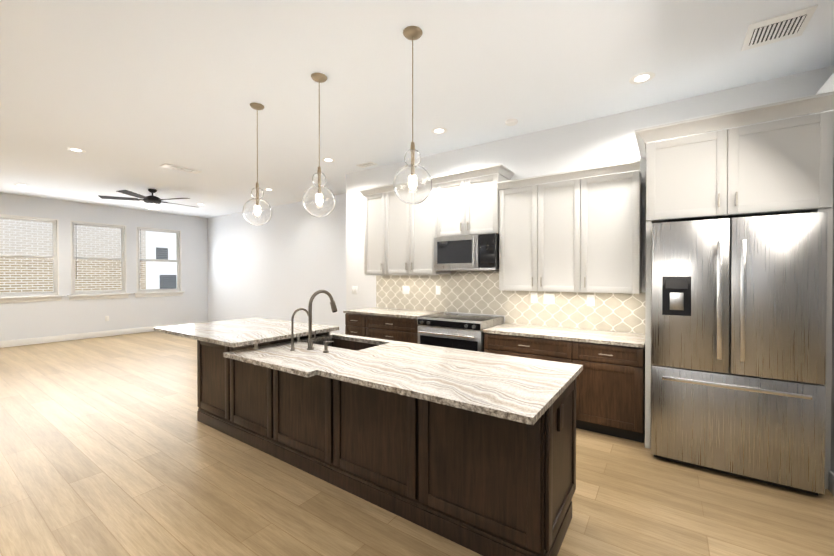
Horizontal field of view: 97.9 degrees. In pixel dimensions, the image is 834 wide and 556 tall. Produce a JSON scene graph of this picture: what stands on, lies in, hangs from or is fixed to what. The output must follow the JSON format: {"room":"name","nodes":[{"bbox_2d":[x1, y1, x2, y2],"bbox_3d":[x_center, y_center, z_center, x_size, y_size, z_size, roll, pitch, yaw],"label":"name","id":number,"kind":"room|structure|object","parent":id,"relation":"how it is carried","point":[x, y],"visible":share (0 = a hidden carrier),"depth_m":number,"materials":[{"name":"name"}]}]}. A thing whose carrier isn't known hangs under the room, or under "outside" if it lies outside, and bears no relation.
{"room":"kitchen","nodes":[
{"label":"kitchen","id":0,"kind":"room"},
{"bbox_2d":[0,193,207,340],"bbox_3d":[-8.258,-0.163,7.210,0.150,3.060,8.100,0,1,35],"label":"wall","id":1,"kind":"structure","parent":0,"point":[65,315],"depth_m":8.54,"materials":[{"name":"white paint"}]},
{"bbox_2d":[0,214,63,302],"bbox_3d":[-8.049,-0.397,7.459,0.210,1.755,1.110,0,1,35],"label":"window","id":2,"kind":"structure","parent":1,"relation":"in","point":[15,297],"depth_m":7.67,"materials":[{"name":"white wood"}]},
{"bbox_2d":[0,216,56,295],"bbox_3d":[-8.019,-0.452,7.438,0.033,1.576,0.920,0,1,35],"label":"window blinds","id":3,"kind":"object","parent":2,"relation":"attached to","point":[27,219],"visible":0.92,"depth_m":7.49,"materials":[{"name":"white plastic"}]},
{"bbox_2d":[67,220,130,299],"bbox_3d":[-7.375,-0.406,8.434,0.210,1.755,1.120,0,1,35],"label":"window","id":4,"kind":"structure","parent":1,"relation":"in","point":[84,295],"depth_m":8.42,"materials":[{"name":"white wood"}]},
{"bbox_2d":[72,222,124,293],"bbox_3d":[-7.346,-0.460,8.413,0.033,1.576,0.930,0,1,35],"label":"window blinds","id":5,"kind":"object","parent":4,"relation":"attached to","point":[95,225],"visible":0.94,"depth_m":8.34,"materials":[{"name":"white plastic"}]},
{"bbox_2d":[0,321,206,347],"bbox_3d":[-8.179,1.300,7.187,0.020,0.135,7.770,0,1,35],"label":"baseboard","id":6,"kind":"structure","parent":1,"relation":"attached to","point":[31,341],"depth_m":8.10,"materials":[{"name":"white"}]},
{"bbox_2d":[134,227,184,297],"bbox_3d":[-6.691,-0.414,9.425,0.210,1.755,1.130,0,1,35],"label":"window","id":7,"kind":"structure","parent":1,"relation":"in","point":[178,291],"depth_m":9.41,"materials":[{"name":"white"}]},
{"bbox_2d":[137,228,179,291],"bbox_3d":[-6.662,-0.468,9.405,0.033,1.576,0.940,0,1,35],"label":"window blinds","id":8,"kind":"object","parent":7,"relation":"attached to","point":[142,229],"visible":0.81,"depth_m":9.33,"materials":[{"name":"white plastic"}]},
{"bbox_2d":[207,193,345,333],"bbox_3d":[-3.243,-0.174,8.578,6.550,3.060,0.150,0,1,35],"label":"wall","id":9,"kind":"structure","parent":0,"point":[285,262],"depth_m":8.44,"materials":[{"name":"white paint"}]},
{"bbox_2d":[0,331,833,555],"bbox_3d":[-2.353,1.441,3.147,14.500,0.080,8.100,0,1,35],"label":"floor","id":10,"kind":"structure","parent":0,"point":[111,446],"depth_m":2.39,"materials":[{"name":"brown wood"}]},
{"bbox_2d":[178,326,578,555],"bbox_3d":[-0.636,0.981,2.827,3.366,0.845,0.810,0,1,35],"label":"kitchen island","id":11,"kind":"object","parent":10,"relation":"on","point":[474,451],"depth_m":2.12,"materials":[{"name":"brown wood"}]},
{"bbox_2d":[230,334,581,425],"bbox_3d":[-0.163,0.547,2.449,2.190,0.030,1.010,0,1,35],"label":"island countertop","id":12,"kind":"structure","parent":11,"relation":"on","point":[512,388],"depth_m":2.09,"materials":[{"name":"white stone"}]},
{"bbox_2d":[290,290,336,353],"bbox_3d":[-0.711,0.307,2.746,0.291,0.442,0.383,0,1,35],"label":"faucet","id":13,"kind":"object","parent":12,"relation":"on","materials":[{"name":"grey metal"}]},
{"bbox_2d":[343,307,443,343],"bbox_3d":[-0.326,0.914,4.898,1.233,0.945,0.658,0,1,35],"label":"base cabinet","id":14,"kind":"object","parent":10,"relation":"on","point":[401,325],"visible":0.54,"depth_m":4.65,"materials":[{"name":"brown wood"}]},
{"bbox_2d":[417,312,503,351],"bbox_3d":[0.505,0.919,4.282,0.818,0.946,0.707,0,1,35],"label":"range","id":15,"kind":"object","parent":10,"relation":"on","point":[463,331],"visible":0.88,"depth_m":4.04,"materials":[{"name":"silver metal"}]},
{"bbox_2d":[484,335,578,427],"bbox_3d":[1.265,0.980,3.820,0.937,0.830,0.626,0,1,35],"label":"base cabinet","id":16,"kind":"object","parent":10,"relation":"on","point":[558,350],"depth_m":3.51,"materials":[{"name":"brown wood"}]},
{"bbox_2d":[579,343,644,442],"bbox_3d":[1.803,0.984,3.449,0.617,0.830,0.626,0,1,35],"label":"base cabinet","id":17,"kind":"object","parent":10,"relation":"on","point":[610,389],"depth_m":3.16,"materials":[{"name":"brown wood"}]},
{"bbox_2d":[483,323,644,346],"bbox_3d":[1.463,0.552,3.668,1.438,0.030,0.646,0,1,35],"label":"countertop","id":18,"kind":"structure","parent":17,"relation":"on","point":[573,335],"depth_m":3.50,"materials":[{"name":"white stone"}]},
{"bbox_2d":[635,91,833,489],"bbox_3d":[2.440,0.098,2.944,1.124,2.610,0.721,0,1,35],"label":"tall cabinet","id":19,"kind":"object","parent":10,"relation":"on","point":[784,166],"visible":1,"depth_m":2.63,"materials":[{"name":"white wood"}]},
{"bbox_2d":[651,211,827,495],"bbox_3d":[2.405,0.488,2.855,0.925,1.830,0.860,0,1,35],"label":"refrigerator","id":20,"kind":"object","parent":10,"relation":"on","point":[738,339],"visible":1,"depth_m":2.50,"materials":[{"name":"silver metal"}]},
{"bbox_2d":[830,472,833,495],"bbox_3d":[3.711,1.346,1.630,2.496,0.135,0.046,0,1,35],"label":"baseboard","id":21,"kind":"structure","parent":10,"relation":"on","point":[831,474],"depth_m":2.37,"materials":[{"name":"white"}]},
{"bbox_2d":[0,0,833,217],"bbox_3d":[-2.353,-1.709,3.121,14.500,0.100,8.100,0,1,35],"label":"ceiling","id":22,"kind":"structure","parent":0,"point":[132,95],"depth_m":3.00,"materials":[{"name":"white paint"}]},
{"bbox_2d":[67,148,85,152],"bbox_3d":[-4.430,-1.670,4.725,0.184,0.004,0.184,0,1,35],"label":"recessed light","id":23,"kind":"object","parent":22,"relation":"in","point":[76,150],"visible":1,"depth_m":4.73,"materials":[{"name":"white plastic"}]},
{"bbox_2d":[98,189,194,209],"bbox_3d":[-5.000,-1.503,6.940,1.569,0.375,1.509,0,1,35],"label":"ceiling fan","id":24,"kind":"object","parent":22,"relation":"hanging from","point":[152,202],"visible":1,"depth_m":6.78,"materials":[{"name":"brown metal"}]},
{"bbox_2d":[160,164,201,173],"bbox_3d":[-3.596,-1.671,5.546,0.200,0.016,0.500,0,1,35],"label":"ceiling vent","id":25,"kind":"object","parent":22,"relation":"in","point":[174,167],"visible":1,"depth_m":5.50,"materials":[{"name":"white plastic"}]},
{"bbox_2d":[242,103,271,225],"bbox_3d":[-1.537,-1.086,3.498,0.263,1.152,0.263,0,1,35],"label":"pendant light","id":26,"kind":"object","parent":22,"relation":"hanging from","point":[257,210],"visible":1,"depth_m":3.44,"materials":[{"name":"clear glass"}]},
{"bbox_2d":[303,73,335,216],"bbox_3d":[-0.805,-1.082,2.993,0.263,1.152,0.263,0,1,35],"label":"pendant light","id":27,"kind":"object","parent":22,"relation":"hanging from","point":[319,199],"visible":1,"depth_m":2.93,"materials":[{"name":"clear glass"}]},
{"bbox_2d":[322,158,334,161],"bbox_3d":[-1.253,-1.674,5.137,0.184,0.004,0.184,0,1,35],"label":"recessed light","id":28,"kind":"object","parent":22,"relation":"in","point":[328,160],"visible":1,"depth_m":5.14,"materials":[{"name":"white plastic"}]},
{"bbox_2d":[356,162,376,167],"bbox_3d":[-0.739,-1.669,5.336,0.300,0.016,0.140,0,1,35],"label":"ceiling vent","id":29,"kind":"object","parent":22,"relation":"in","point":[367,164],"visible":0.98,"depth_m":5.30,"materials":[{"name":"white plastic"}]},
{"bbox_2d":[393,26,431,204],"bbox_3d":[-0.029,-1.077,2.445,0.263,1.152,0.263,0,1,35],"label":"pendant light","id":30,"kind":"object","parent":22,"relation":"hanging from","point":[412,183],"visible":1,"depth_m":2.38,"materials":[{"name":"clear glass"}]},
{"bbox_2d":[431,128,446,133],"bbox_3d":[0.250,-1.665,4.101,0.184,0.004,0.184,0,1,35],"label":"recessed light","id":31,"kind":"object","parent":22,"relation":"in","point":[439,130],"visible":1,"depth_m":4.09,"materials":[{"name":"white plastic"}]},
{"bbox_2d":[505,119,517,125],"bbox_3d":[1.001,-1.648,3.844,0.130,0.034,0.130,0,1,35],"label":"smoke detector","id":32,"kind":"object","parent":22,"relation":"attached to","point":[510,122],"visible":1,"depth_m":3.81,"materials":[{"name":"white plastic"}]},
{"bbox_2d":[629,72,654,83],"bbox_3d":[1.861,-1.656,3.006,0.184,0.004,0.184,0,1,35],"label":"recessed light","id":33,"kind":"object","parent":22,"relation":"in","point":[644,77],"visible":1,"depth_m":3.00,"materials":[{"name":"white plastic"}]},
{"bbox_2d":[741,4,817,50],"bbox_3d":[2.378,-1.645,2.407,0.310,0.016,0.330,0,1,35],"label":"ceiling vent","id":34,"kind":"object","parent":22,"relation":"in","point":[793,24],"visible":1,"depth_m":2.38,"materials":[{"name":"white plastic"}]},
{"bbox_2d":[346,65,833,333],"bbox_3d":[2.111,-0.134,3.704,7.800,3.060,0.150,0,1,35],"label":"wall","id":35,"kind":"structure","parent":0,"point":[603,141],"depth_m":3.91,"materials":[{"name":"white paint"}]},
{"bbox_2d":[352,286,356,293],"bbox_3d":[-0.988,0.179,5.744,0.120,0.118,0.008,0,1,35],"label":"light switch","id":36,"kind":"object","parent":35,"relation":"attached to","point":[354,289],"visible":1,"depth_m":5.74,"materials":[{"name":"white plastic"}]},
{"bbox_2d":[364,192,389,274],"bbox_3d":[-0.464,-0.616,5.161,0.443,1.110,0.361,0,1,35],"label":"upper cabinet","id":37,"kind":"object","parent":35,"relation":"attached to","point":[376,206],"depth_m":5.01,"materials":[{"name":"white wood"}]},
{"bbox_2d":[390,180,450,274],"bbox_3d":[0.004,-0.613,4.838,0.926,1.110,0.361,0,1,35],"label":"upper cabinet","id":38,"kind":"object","parent":35,"relation":"attached to","point":[399,235],"depth_m":4.65,"materials":[{"name":"white wood"}]},
{"bbox_2d":[442,172,509,236],"bbox_3d":[0.666,-0.834,4.380,0.797,0.660,0.361,0,1,35],"label":"upper cabinet","id":39,"kind":"object","parent":35,"relation":"attached to","point":[470,206],"depth_m":4.19,"materials":[{"name":"white wood"}]},
{"bbox_2d":[434,233,498,270],"bbox_3d":[0.633,-0.296,4.339,0.785,0.405,0.473,0,1,35],"label":"microwave","id":40,"kind":"object","parent":39,"relation":"attached to","point":[479,252],"visible":1,"depth_m":4.15,"materials":[{"name":"silver metal"}]},
{"bbox_2d":[376,271,645,333],"bbox_3d":[0.815,0.209,4.509,3.475,0.639,0.004,0,1,35],"label":"tile backsplash","id":41,"kind":"structure","parent":35,"relation":"attached to","point":[478,292],"depth_m":4.33,"materials":[{"name":"beige tile"}]},
{"bbox_2d":[402,286,408,293],"bbox_3d":[-0.159,0.162,5.171,0.120,0.118,0.008,0,1,35],"label":"light switch","id":42,"kind":"object","parent":41,"relation":"attached to","point":[405,289],"visible":1,"depth_m":5.17,"materials":[{"name":"white plastic"}]},
{"bbox_2d":[436,286,440,294],"bbox_3d":[0.282,0.157,4.868,0.075,0.118,0.008,0,1,35],"label":"outlet","id":43,"kind":"object","parent":41,"relation":"attached to","point":[438,290],"visible":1,"depth_m":4.86,"materials":[{"name":"white plastic"}]},
{"bbox_2d":[531,292,536,302],"bbox_3d":[1.334,0.218,4.141,0.075,0.118,0.008,0,1,35],"label":"outlet","id":44,"kind":"object","parent":41,"relation":"attached to","point":[533,297],"visible":1,"depth_m":4.14,"materials":[{"name":"white plastic"}]},
{"bbox_2d":[544,293,554,303],"bbox_3d":[1.470,0.226,4.047,0.120,0.118,0.008,0,1,35],"label":"light switch","id":45,"kind":"object","parent":41,"relation":"attached to","point":[549,298],"visible":1,"depth_m":4.04,"materials":[{"name":"white plastic"}]},
{"bbox_2d":[587,295,594,305],"bbox_3d":[1.821,0.229,3.806,0.075,0.118,0.008,0,1,35],"label":"outlet","id":46,"kind":"object","parent":41,"relation":"attached to","point":[590,300],"visible":1,"depth_m":3.80,"materials":[{"name":"white plastic"}]},
{"bbox_2d":[498,176,588,292],"bbox_3d":[1.371,-0.424,3.906,0.895,1.113,0.346,0,1,35],"label":"upper cabinet","id":47,"kind":"object","parent":35,"relation":"attached to","point":[583,234],"depth_m":3.74,"materials":[{"name":"white wood"}]},
{"bbox_2d":[589,168,641,293],"bbox_3d":[1.871,-0.421,3.561,0.551,1.113,0.346,0,1,35],"label":"upper cabinet","id":48,"kind":"object","parent":35,"relation":"attached to","point":[615,200],"depth_m":3.38,"materials":[{"name":"white wood"}]},
{"bbox_2d":[807,72,833,472],"bbox_3d":[3.923,0.021,1.913,2.480,2.780,0.740,0,1,35],"label":"wall block","id":49,"kind":"object","parent":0,"point":[827,86],"depth_m":2.41,"materials":[{"name":"white paint"}]},
{"label":"outside","id":50,"kind":"structure","parent":0,"visible":0},
{"bbox_2d":[0,218,176,292],"bbox_3d":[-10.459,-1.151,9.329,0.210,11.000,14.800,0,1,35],"label":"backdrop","id":51,"kind":"structure","parent":50,"point":[162,275],"depth_m":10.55,"materials":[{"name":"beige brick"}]}
]}

